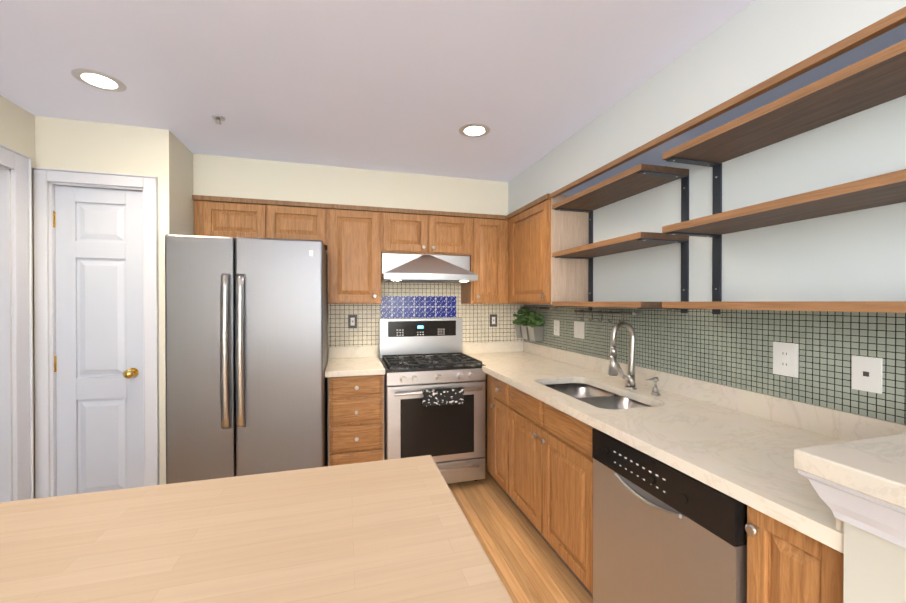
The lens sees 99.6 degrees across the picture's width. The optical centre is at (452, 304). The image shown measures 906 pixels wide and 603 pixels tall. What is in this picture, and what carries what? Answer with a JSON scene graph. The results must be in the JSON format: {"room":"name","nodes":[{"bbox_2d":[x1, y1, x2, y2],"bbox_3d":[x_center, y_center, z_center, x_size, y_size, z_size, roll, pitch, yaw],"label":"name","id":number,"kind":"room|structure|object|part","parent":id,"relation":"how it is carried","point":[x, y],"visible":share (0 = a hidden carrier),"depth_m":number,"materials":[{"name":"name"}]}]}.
{"room":"kitchen","nodes":[
{"label":"kitchen","id":0,"kind":"room"},
{"bbox_2d":[0,95,34,498],"bbox_3d":[-1.601,0.175,-0.810,0.120,2.460,6.410,0,0,-16],"label":"wall","id":1,"kind":"structure","parent":0,"point":[17,128],"depth_m":2.09,"materials":[{"name":"beige paint"}]},
{"bbox_2d":[0,165,12,502],"bbox_3d":[-2.267,0.341,1.561,0.120,2.100,0.934,0,0,-16],"label":"trim","id":2,"kind":"structure","parent":1,"relation":"attached to","point":[6,462],"depth_m":2.01,"materials":[{"name":"white wood"}]},
{"bbox_2d":[0,144,32,500],"bbox_3d":[-2.196,0.292,1.580,0.026,2.198,1.130,0,0,-16],"label":"door frame","id":3,"kind":"structure","parent":1,"relation":"attached to","point":[18,164],"depth_m":2.06,"materials":[{"name":"white wood"}]},
{"bbox_2d":[35,116,144,493],"bbox_3d":[-2.141,0.157,2.310,0.528,2.460,0.110,0,0,-16],"label":"wall","id":4,"kind":"structure","parent":0,"point":[69,144],"depth_m":2.25,"materials":[{"name":"beige paint"}]},
{"bbox_2d":[32,167,158,498],"bbox_3d":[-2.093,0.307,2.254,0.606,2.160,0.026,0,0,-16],"label":"door frame","id":5,"kind":"structure","parent":4,"relation":"attached to","point":[42,178],"depth_m":2.21,"materials":[{"name":"white wood"}]},
{"bbox_2d":[53,186,143,495],"bbox_3d":[-2.103,0.343,2.269,0.450,2.064,0.106,0,0,-16],"label":"pantry door","id":6,"kind":"structure","parent":4,"relation":"in","point":[98,363],"depth_m":2.29,"materials":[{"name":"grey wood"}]},
{"bbox_3d":[-1.939,0.417,2.296,0.060,0.060,0.070,0,0,-16],"label":"knob","id":7,"kind":"part","parent":6,"relation":"part of","materials":[{"name":"gold metal"}]},
{"bbox_2d":[144,127,193,484],"bbox_3d":[-1.905,0.155,2.683,0.127,2.460,0.700,0,0,-16],"label":"wall","id":8,"kind":"structure","parent":0,"point":[168,159],"depth_m":2.35,"materials":[{"name":"beige paint"}]},
{"bbox_2d":[193,153,507,215],"bbox_3d":[-0.576,-0.929,3.252,2.745,0.300,0.310,0,0,-16],"label":"soffit","id":9,"kind":"structure","parent":0,"point":[223,176],"depth_m":3.01,"materials":[{"name":"beige paint"}]},
{"bbox_2d":[326,250,378,359],"bbox_3d":[-0.624,0.150,3.468,2.965,2.460,0.120,0,0,-16],"label":"wall","id":10,"kind":"structure","parent":0,"point":[328,332],"depth_m":3.28,"materials":[{"name":"beige paint"}]},
{"bbox_2d":[192,195,507,303],"bbox_3d":[-0.569,-0.391,3.230,2.741,0.775,0.358,0,0,-16],"label":"upper cabinet","id":11,"kind":"object","parent":10,"relation":"attached to","point":[358,241],"visible":0.79,"depth_m":3.04,"materials":[{"name":"brown wood"}]},
{"bbox_2d":[381,253,477,282],"bbox_3d":[-0.226,-0.302,3.249,0.758,0.230,0.488,0,0,-16],"label":"hood vent","id":12,"kind":"object","parent":11,"relation":"attached to","point":[412,268],"visible":1,"depth_m":3.11,"materials":[{"name":"metal"}]},
{"bbox_2d":[329,257,524,346],"bbox_3d":[-0.179,-0.023,3.526,1.835,0.795,0.008,0,0,-16],"label":"wall tile","id":13,"kind":"structure","parent":10,"relation":"attached to","point":[476,324],"depth_m":3.49,"materials":[{"name":"beige tile"}]},
{"bbox_2d":[348,315,356,327],"bbox_3d":[-0.872,0.151,3.324,0.075,0.118,0.008,0,0,-16],"label":"outlet","id":14,"kind":"object","parent":13,"relation":"attached to","point":[352,321],"visible":1,"depth_m":3.32,"materials":[{"name":"grey plastic"}]},
{"bbox_2d":[381,296,456,317],"bbox_3d":[-0.304,0.025,3.484,0.700,0.200,0.004,0,0,-16],"label":"tile band","id":15,"kind":"object","parent":13,"relation":"attached to","point":[418,306],"visible":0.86,"depth_m":3.48,"materials":[{"name":"blue tile"}]},
{"bbox_2d":[490,314,496,326],"bbox_3d":[0.389,0.157,3.678,0.075,0.118,0.008,0,0,-16],"label":"electrical outlet","id":16,"kind":"object","parent":13,"relation":"attached to","point":[493,320],"visible":1,"depth_m":3.67,"materials":[{"name":"grey plastic"}]},
{"bbox_2d":[0,0,755,181],"bbox_3d":[-0.811,-1.083,-0.227,5.320,0.050,7.120,0,0,-16],"label":"ceiling","id":17,"kind":"structure","parent":0,"point":[408,86],"depth_m":1.74,"materials":[{"name":"paint"}]},
{"bbox_2d":[71,68,126,91],"bbox_3d":[-1.691,-1.067,1.832,0.196,0.005,0.196,0,0,-16],"label":"recessed light","id":18,"kind":"object","parent":17,"relation":"in","point":[99,80],"visible":1,"depth_m":1.82,"materials":[{"name":"white"}]},
{"bbox_2d":[211,115,225,124],"bbox_3d":[-1.347,-1.055,2.199,0.069,0.034,0.070,0,0,-16],"label":"sprinkler","id":19,"kind":"object","parent":17,"relation":"attached to","point":[218,118],"visible":1,"depth_m":2.19,"materials":[{"name":"white metal"}]},
{"bbox_2d":[459,123,489,136],"bbox_3d":[0.133,-1.070,2.365,0.196,0.005,0.196,0,0,-16],"label":"recessed light","id":20,"kind":"object","parent":17,"relation":"in","point":[474,130],"visible":1,"depth_m":2.36,"materials":[{"name":"white glass"}]},
{"bbox_2d":[447,465,592,602],"bbox_3d":[-0.811,1.427,-0.212,5.320,0.050,7.120,0,0,-16],"label":"floor","id":21,"kind":"structure","parent":0,"point":[528,564],"depth_m":2.17,"materials":[{"name":"brown wood"}]},
{"bbox_2d":[165,234,327,483],"bbox_3d":[-1.385,0.478,2.738,0.899,1.812,0.808,0,0,-16],"label":"fridge","id":22,"kind":"object","parent":21,"relation":"on","point":[246,340],"visible":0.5,"depth_m":2.41,"materials":[{"name":"silver metal"}]},
{"bbox_3d":[-1.557,0.435,2.375,0.370,1.713,0.072,0,0,-16],"label":"door","id":23,"kind":"part","parent":22,"relation":"part of","materials":[{"name":"metal"}]},
{"bbox_3d":[-1.358,0.292,2.362,0.124,0.960,0.070,0,0,-16],"label":"handle","id":24,"kind":"part","parent":22,"relation":"part of","materials":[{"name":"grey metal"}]},
{"bbox_3d":[-1.121,0.434,2.497,0.521,1.713,0.072,0,0,-16],"label":"door","id":25,"kind":"part","parent":22,"relation":"part of","materials":[{"name":"metal"}]},
{"bbox_2d":[0,455,512,602],"bbox_3d":[-0.682,0.937,0.564,1.530,0.920,0.910,0,0,-16],"label":"kitchen island","id":26,"kind":"object","parent":21,"relation":"on","point":[399,530],"visible":1,"depth_m":0.76,"materials":[{"name":"beige"}]},
{"bbox_2d":[328,375,383,465],"bbox_3d":[-0.771,0.945,3.031,0.397,0.875,0.648,0,0,-16],"label":"base cabinet","id":27,"kind":"object","parent":21,"relation":"on","point":[355,419],"visible":0.69,"depth_m":2.75,"materials":[{"name":"brown wood"}]},
{"bbox_2d":[325,345,384,377],"bbox_3d":[-0.777,0.438,3.024,0.416,0.140,0.653,0,0,-16],"label":"countertop","id":28,"kind":"structure","parent":27,"relation":"on","point":[345,361],"depth_m":3.07,"materials":[{"name":"stone"}]},
{"bbox_2d":[379,318,485,483],"bbox_3d":[-0.191,0.757,3.118,0.748,1.250,0.737,0,0,-16],"label":"range","id":29,"kind":"object","parent":21,"relation":"on","point":[434,392],"visible":0.92,"depth_m":2.86,"materials":[{"name":"metal"}]},
{"bbox_3d":[-0.107,0.880,2.821,0.742,0.577,0.104,0,0,-16],"label":"door","id":30,"kind":"part","parent":29,"relation":"part of","materials":[{"name":"metal"}]},
{"bbox_2d":[422,387,463,405],"bbox_3d":[-0.071,0.674,2.788,0.310,0.110,0.040,0,0,-16],"label":"towel","id":31,"kind":"object","parent":29,"relation":"hanging from","point":[431,397],"depth_m":2.77,"materials":[{"name":"fabric"}]},
{"bbox_3d":[-0.108,1.259,2.827,0.742,0.160,0.095,0,0,-16],"label":"drawer","id":32,"kind":"part","parent":29,"relation":"part of","materials":[{"name":"metal"}]},
{"bbox_2d":[484,373,491,474],"bbox_3d":[0.503,0.944,3.261,0.664,0.876,0.893,0,0,-16],"label":"base cabinet","id":33,"kind":"object","parent":21,"relation":"on","point":[488,378],"depth_m":2.93,"materials":[{"name":"brown wood"}]},
{"bbox_2d":[463,341,905,553],"bbox_3d":[0.759,0.442,2.288,0.698,0.140,2.901,0,0,-16],"label":"countertop","id":34,"kind":"structure","parent":33,"relation":"on","point":[739,444],"depth_m":1.46,"materials":[{"name":"stone"}]},
{"bbox_2d":[545,383,652,409],"bbox_3d":[0.759,0.618,2.104,0.390,0.208,0.740,0,0,-16],"label":"undermount sink","id":35,"kind":"object","parent":34,"relation":"in","point":[595,396],"visible":0.23,"depth_m":2.14,"materials":[{"name":"metal"}]},
{"bbox_2d":[608,322,636,389],"bbox_3d":[0.929,0.285,2.151,0.183,0.374,0.133,0,0,-16],"label":"faucet","id":36,"kind":"object","parent":34,"relation":"on","point":[614,367],"visible":1,"depth_m":2.12,"materials":[{"name":"grey metal"}]},
{"bbox_2d":[645,377,659,395],"bbox_3d":[1.040,0.428,1.995,0.082,0.090,0.044,0,0,-16],"label":"soap pump","id":37,"kind":"object","parent":34,"relation":"on","point":[655,391],"visible":1,"depth_m":1.99,"materials":[{"name":"grey metal"}]},
{"bbox_2d":[492,376,499,485],"bbox_3d":[0.656,0.947,2.716,0.664,0.876,0.341,0,0,-16],"label":"base cabinet","id":38,"kind":"object","parent":21,"relation":"on","point":[495,382],"depth_m":2.74,"materials":[{"name":"brown wood"}]},
{"bbox_2d":[500,380,622,596],"bbox_3d":[0.800,0.950,2.206,0.664,0.876,0.981,0,0,-16],"label":"base cabinet","id":39,"kind":"object","parent":21,"relation":"on","point":[538,460],"depth_m":2.00,"materials":[{"name":"brown wood"}]},
{"bbox_2d":[592,428,746,602],"bbox_3d":[0.993,0.956,1.424,0.679,0.872,0.624,0,0,-16],"label":"dishwasher","id":40,"kind":"object","parent":21,"relation":"on","point":[663,532],"visible":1,"depth_m":1.29,"materials":[{"name":"silver metal"}]},
{"bbox_2d":[745,505,843,602],"bbox_3d":[1.121,0.957,1.011,0.693,0.875,0.235,0,0,-16],"label":"base cabinet","id":41,"kind":"object","parent":21,"relation":"on","point":[786,563],"visible":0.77,"depth_m":0.93,"materials":[{"name":"brown wood"}]},
{"bbox_2d":[508,0,905,213],"bbox_3d":[1.543,-0.909,0.212,0.310,0.304,6.690,0,0,-16],"label":"soffit","id":42,"kind":"structure","parent":0,"point":[754,43],"depth_m":1.51,"materials":[{"name":"paint"}]},
{"bbox_2d":[550,6,905,197],"bbox_3d":[1.482,-0.740,-0.135,0.028,0.027,5.853,0,0,-16],"label":"trim","id":43,"kind":"structure","parent":42,"relation":"attached to","point":[872,31],"depth_m":1.30,"materials":[{"name":"brown wood"}]},
{"bbox_2d":[525,95,905,304],"bbox_3d":[1.708,0.168,0.426,0.120,2.460,7.000,0,0,-16],"label":"wall","id":44,"kind":"structure","parent":0,"point":[858,255],"depth_m":1.54,"materials":[{"name":"paint"}]},
{"bbox_2d":[507,193,588,303],"bbox_3d":[0.713,-0.390,3.073,0.358,0.775,0.734,0,0,-16],"label":"upper cabinet","id":45,"kind":"object","parent":44,"relation":"attached to","point":[540,230],"visible":0.85,"depth_m":2.76,"materials":[{"name":"brown wood"}]},
{"bbox_2d":[552,163,688,312],"bbox_3d":[0.954,-0.324,2.323,0.302,0.738,0.837,0,0,-16],"label":"shelf unit","id":46,"kind":"object","parent":44,"relation":"attached to","point":[637,179],"visible":0.96,"depth_m":2.12,"materials":[{"name":"brown wood"}]},
{"bbox_2d":[524,305,905,424],"bbox_3d":[1.404,0.204,1.271,0.008,0.369,5.192,0,0,-16],"label":"wall tile","id":47,"kind":"structure","parent":44,"relation":"attached to","point":[730,347],"depth_m":1.62,"materials":[{"name":"green tile"}]},
{"bbox_2d":[512,306,555,340],"bbox_3d":[0.712,0.172,3.473,0.148,0.306,0.612,0,0,-16],"label":"potted plant","id":48,"kind":"object","parent":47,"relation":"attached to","point":[527,325],"visible":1,"depth_m":3.45,"materials":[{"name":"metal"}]},
{"bbox_2d":[512,306,527,337],"bbox_3d":[0.652,0.172,3.680,0.145,0.305,0.183,0,0,-16],"label":"hanging planter","id":49,"kind":"object","parent":48,"relation":"on","point":[518,323],"depth_m":3.65,"materials":[{"name":"grey"}]},
{"bbox_2d":[520,308,536,339],"bbox_3d":[0.695,0.172,3.550,0.139,0.305,0.166,0,0,-16],"label":"hanging planter","id":50,"kind":"object","parent":48,"relation":"on","point":[524,329],"depth_m":3.53,"materials":[{"name":"grey"}]},
{"bbox_2d":[527,307,544,340],"bbox_3d":[0.730,0.173,3.413,0.138,0.305,0.173,0,0,-16],"label":"hanging planter","id":51,"kind":"object","parent":48,"relation":"on","point":[535,332],"depth_m":3.38,"materials":[{"name":"grey"}]},
{"bbox_2d":[554,320,559,335],"bbox_3d":[0.860,0.197,3.179,0.008,0.125,0.080,0,0,-16],"label":"electrical outlet","id":52,"kind":"object","parent":47,"relation":"attached to","point":[556,326],"visible":1,"depth_m":3.17,"materials":[{"name":"white plastic"}]},
{"bbox_2d":[574,321,583,338],"bbox_3d":[0.944,0.194,2.873,0.012,0.125,0.125,0,0,-16],"label":"double light switch","id":53,"kind":"object","parent":47,"relation":"attached to","point":[578,329],"visible":1,"depth_m":2.87,"materials":[{"name":"white plastic"}]},
{"bbox_2d":[572,309,640,321],"bbox_3d":[1.002,0.078,2.580,0.056,0.077,0.656,0,0,-16],"label":"hooks","id":54,"kind":"object","parent":47,"relation":"attached to","point":[638,313],"visible":0.98,"depth_m":2.49,"materials":[{"name":"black metal"}]},
{"bbox_2d":[773,342,798,377],"bbox_3d":[1.325,0.220,1.525,0.008,0.132,0.088,0,0,-16],"label":"electrical outlet","id":55,"kind":"object","parent":47,"relation":"attached to","point":[785,359],"visible":1,"depth_m":1.52,"materials":[{"name":"white plastic"}]},
{"bbox_2d":[852,355,882,393],"bbox_3d":[1.392,0.235,1.288,0.006,0.116,0.076,0,0,-16],"label":"phone jack","id":56,"kind":"object","parent":47,"relation":"attached to","point":[866,373],"visible":1,"depth_m":1.28,"materials":[{"name":"white plastic"}]},
{"bbox_2d":[662,39,905,313],"bbox_3d":[1.425,-0.314,0.646,0.302,0.738,2.383,0,0,-16],"label":"shelf unit","id":57,"kind":"object","parent":44,"relation":"attached to","point":[875,79],"visible":1,"depth_m":1.30,"materials":[{"name":"brown wood"}]},
{"bbox_2d":[844,522,905,602],"bbox_3d":[1.379,0.880,0.075,0.705,1.040,1.695,0,0,-16],"label":"wall","id":58,"kind":"structure","parent":0,"point":[874,568],"depth_m":0.75,"materials":[{"name":"paint"}]},
{"bbox_2d":[794,433,905,508],"bbox_3d":[1.335,0.333,0.083,0.781,0.042,1.740,0,0,-16],"label":"bar ledge","id":59,"kind":"object","parent":58,"relation":"on","point":[874,467],"visible":1,"depth_m":0.75,"materials":[{"name":"beige stone"}]},
{"bbox_2d":[798,470,905,547],"bbox_3d":[1.347,0.402,0.090,0.756,0.096,1.747,0,0,-16],"label":"crown molding","id":60,"kind":"structure","parent":58,"relation":"attached to","point":[879,518],"depth_m":0.74,"materials":[{"name":"white wood"}]}
]}

